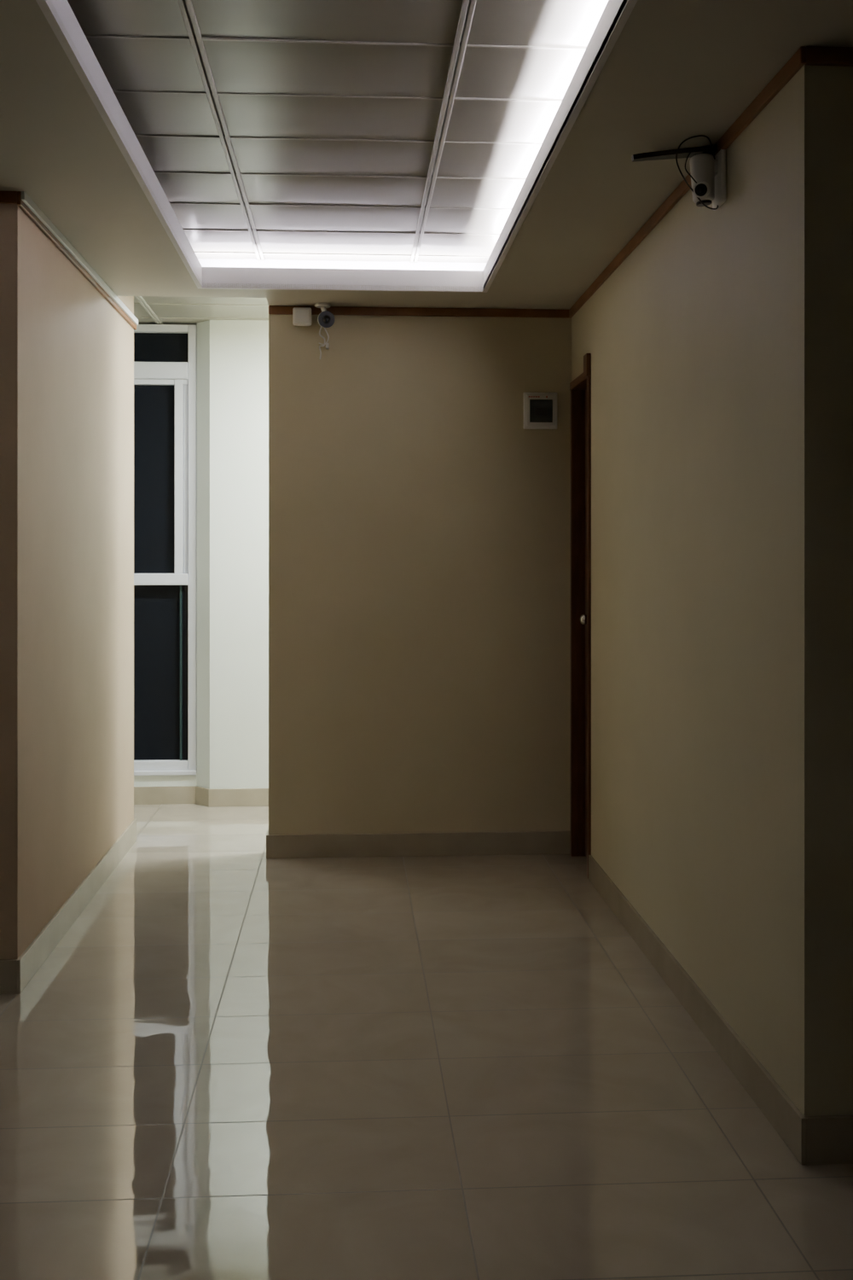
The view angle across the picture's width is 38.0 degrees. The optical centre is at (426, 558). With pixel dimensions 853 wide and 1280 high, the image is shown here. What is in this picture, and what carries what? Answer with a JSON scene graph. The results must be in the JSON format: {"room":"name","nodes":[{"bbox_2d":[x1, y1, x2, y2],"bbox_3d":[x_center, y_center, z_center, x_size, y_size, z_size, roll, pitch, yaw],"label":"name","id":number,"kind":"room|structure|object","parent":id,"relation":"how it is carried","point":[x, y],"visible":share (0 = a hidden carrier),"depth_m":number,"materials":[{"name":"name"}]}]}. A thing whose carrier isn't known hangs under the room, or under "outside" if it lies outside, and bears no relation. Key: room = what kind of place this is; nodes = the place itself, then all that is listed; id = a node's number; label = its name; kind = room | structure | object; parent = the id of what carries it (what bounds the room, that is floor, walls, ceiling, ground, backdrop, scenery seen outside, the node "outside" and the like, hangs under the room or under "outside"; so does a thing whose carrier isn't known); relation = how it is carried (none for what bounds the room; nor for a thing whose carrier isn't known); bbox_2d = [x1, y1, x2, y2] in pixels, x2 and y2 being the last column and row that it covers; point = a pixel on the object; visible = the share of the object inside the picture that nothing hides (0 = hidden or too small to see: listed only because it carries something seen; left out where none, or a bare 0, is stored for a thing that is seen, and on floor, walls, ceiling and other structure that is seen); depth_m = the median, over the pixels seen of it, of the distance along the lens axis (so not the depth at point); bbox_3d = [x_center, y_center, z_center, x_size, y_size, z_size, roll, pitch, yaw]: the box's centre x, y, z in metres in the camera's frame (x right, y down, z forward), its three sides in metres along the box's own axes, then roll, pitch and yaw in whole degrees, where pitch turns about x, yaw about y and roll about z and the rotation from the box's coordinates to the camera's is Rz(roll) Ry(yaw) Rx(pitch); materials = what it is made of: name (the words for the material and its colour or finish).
{"room":"building corridor","nodes":[
{"label":"building corridor","id":0,"kind":"room"},
{"bbox_2d":[0,203,133,959],"bbox_3d":[-2.351,0.022,5.014,1.929,2.755,2.160,0,0,-4],"label":"wall","id":1,"kind":"structure","parent":0,"point":[66,354],"depth_m":4.53,"materials":[{"name":"beige paint"}]},
{"bbox_2d":[0,818,136,994],"bbox_3d":[-2.345,1.346,5.014,1.941,0.108,2.184,0,0,-4],"label":"baseboard","id":2,"kind":"structure","parent":1,"relation":"attached to","point":[15,974],"depth_m":4.56,"materials":[{"name":"tile"}]},
{"bbox_2d":[0,191,138,329],"bbox_3d":[-2.337,-1.162,5.008,1.955,0.044,2.174,0,0,-4],"label":"trim","id":3,"kind":"structure","parent":1,"relation":"attached to","point":[21,199],"depth_m":4.59,"materials":[{"name":"brown wood"}]},
{"bbox_2d":[133,320,268,788],"bbox_3d":[-0.920,0.022,6.746,3.400,2.755,1.120,0,0,-4],"label":"wall","id":4,"kind":"structure","parent":0,"point":[233,355],"depth_m":7.01,"materials":[{"name":"white paint"}]},
{"bbox_2d":[133,324,197,775],"bbox_3d":[-1.880,-0.054,7.080,1.121,2.578,0.095,0,0,-4],"label":"window","id":5,"kind":"structure","parent":4,"relation":"in","point":[165,355],"depth_m":7.12,"materials":[{"name":"black glass"}]},
{"bbox_2d":[133,785,268,807],"bbox_3d":[-0.914,1.350,7.056,3.050,0.100,0.102,0,0,-4],"label":"baseboard","id":6,"kind":"structure","parent":4,"relation":"attached to","point":[173,794],"depth_m":7.03,"materials":[{"name":"tile"}]},
{"bbox_2d":[184,0,470,260],"bbox_3d":[-0.155,-1.408,2.495,6.400,0.094,9.800,0,0,-4],"label":"rails","id":7,"kind":"object","parent":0,"point":[184,0],"depth_m":3.75,"materials":[{"name":"metal"}]},
{"bbox_2d":[85,0,586,324],"bbox_3d":[-0.193,-1.354,2.489,6.276,0.014,9.810,0,0,-4],"label":"bars","id":8,"kind":"object","parent":7,"relation":"attached to","point":[209,92],"visible":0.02,"depth_m":3.93,"materials":[{"name":"grey metal"}]},
{"bbox_2d":[67,0,608,325],"bbox_3d":[-0.221,-1.354,2.676,6.186,0.007,9.419,0,0,-4],"label":"panels","id":9,"kind":"object","parent":8,"relation":"attached to","point":[127,64],"visible":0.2,"depth_m":3.75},
{"bbox_2d":[268,314,571,834],"bbox_3d":[-0.029,0.022,5.900,1.432,2.755,0.120,0,0,-4],"label":"wall","id":10,"kind":"structure","parent":0,"point":[420,535],"depth_m":5.84,"materials":[{"name":"beige paint"}]},
{"bbox_2d":[292,307,311,325],"bbox_3d":[-0.580,-1.130,5.775,0.086,0.080,0.060,0,0,-4],"label":"junction box","id":11,"kind":"object","parent":10,"relation":"attached to","point":[301,316],"visible":1,"depth_m":5.75,"materials":[{"name":"white plastic"}]},
{"bbox_2d":[266,829,570,858],"bbox_3d":[-0.034,1.346,5.893,1.444,0.108,0.132,0,0,-4],"label":"baseboard","id":12,"kind":"structure","parent":10,"relation":"attached to","point":[511,842],"depth_m":5.83,"materials":[{"name":"tile"}]},
{"bbox_2d":[268,305,571,318],"bbox_3d":[-0.024,-1.165,5.833,1.432,0.039,0.014,0,0,-4],"label":"trim","id":13,"kind":"structure","parent":10,"relation":"attached to","point":[280,310],"depth_m":5.83,"materials":[{"name":"brown wood"}]},
{"bbox_2d":[523,392,558,429],"bbox_3d":[0.541,-0.703,5.860,0.162,0.174,0.029,0,0,-4],"label":"breaker panel","id":14,"kind":"object","parent":10,"relation":"attached to","point":[540,409],"visible":1,"depth_m":5.85,"materials":[{"name":"white plastic"}]},
{"bbox_2d":[0,803,852,1279],"bbox_3d":[-0.161,1.450,2.595,6.400,0.100,9.600,0,0,-4],"label":"floor","id":15,"kind":"structure","parent":0,"point":[235,1061],"depth_m":3.23,"materials":[{"name":"tile"}]},
{"bbox_2d":[0,0,852,309],"bbox_3d":[-0.112,-1.269,1.812,6.400,0.172,8.030,0,0,-4],"label":"soffit","id":16,"kind":"structure","parent":0,"point":[651,75],"depth_m":3.67,"materials":[{"name":"paint"}]},
{"bbox_2d":[314,302,334,359],"bbox_3d":[-0.472,-1.060,5.734,0.082,0.250,0.150,0,0,-16],"label":"security camera","id":17,"kind":"object","parent":16,"relation":"attached to","point":[326,318],"visible":1,"depth_m":5.68,"materials":[{"name":"white plastic"}]},
{"bbox_2d":[571,64,852,1116],"bbox_3d":[1.751,0.022,4.497,1.947,2.755,3.140,0,0,-4],"label":"wall","id":18,"kind":"structure","parent":0,"point":[720,347],"depth_m":3.34,"materials":[{"name":"beige paint"}]},
{"bbox_2d":[570,353,591,878],"bbox_3d":[0.760,0.250,5.632,0.164,2.300,0.448,0,0,-4],"label":"door","id":19,"kind":"structure","parent":18,"relation":"in","point":[580,387],"depth_m":5.82,"materials":[{"name":"brown wood"}]},
{"bbox_2d":[631,134,727,210],"bbox_3d":[0.703,-1.084,3.588,0.259,0.197,0.325,0,0,-4],"label":"security camera","id":20,"kind":"object","parent":18,"relation":"attached to","point":[708,171],"visible":1,"depth_m":3.48,"materials":[{"name":"white plastic"}]},
{"bbox_2d":[569,46,852,317],"bbox_3d":[1.749,-1.165,4.423,1.961,0.039,3.020,0,0,-4],"label":"trim","id":21,"kind":"structure","parent":18,"relation":"attached to","point":[808,55],"depth_m":3.25,"materials":[{"name":"brown wood"}]},
{"bbox_2d":[588,855,852,1164],"bbox_3d":[1.764,1.346,4.191,1.959,0.108,2.552,0,0,-4],"label":"baseboard","id":22,"kind":"structure","parent":18,"relation":"attached to","point":[815,1139],"depth_m":3.31,"materials":[{"name":"tile"}]}
]}

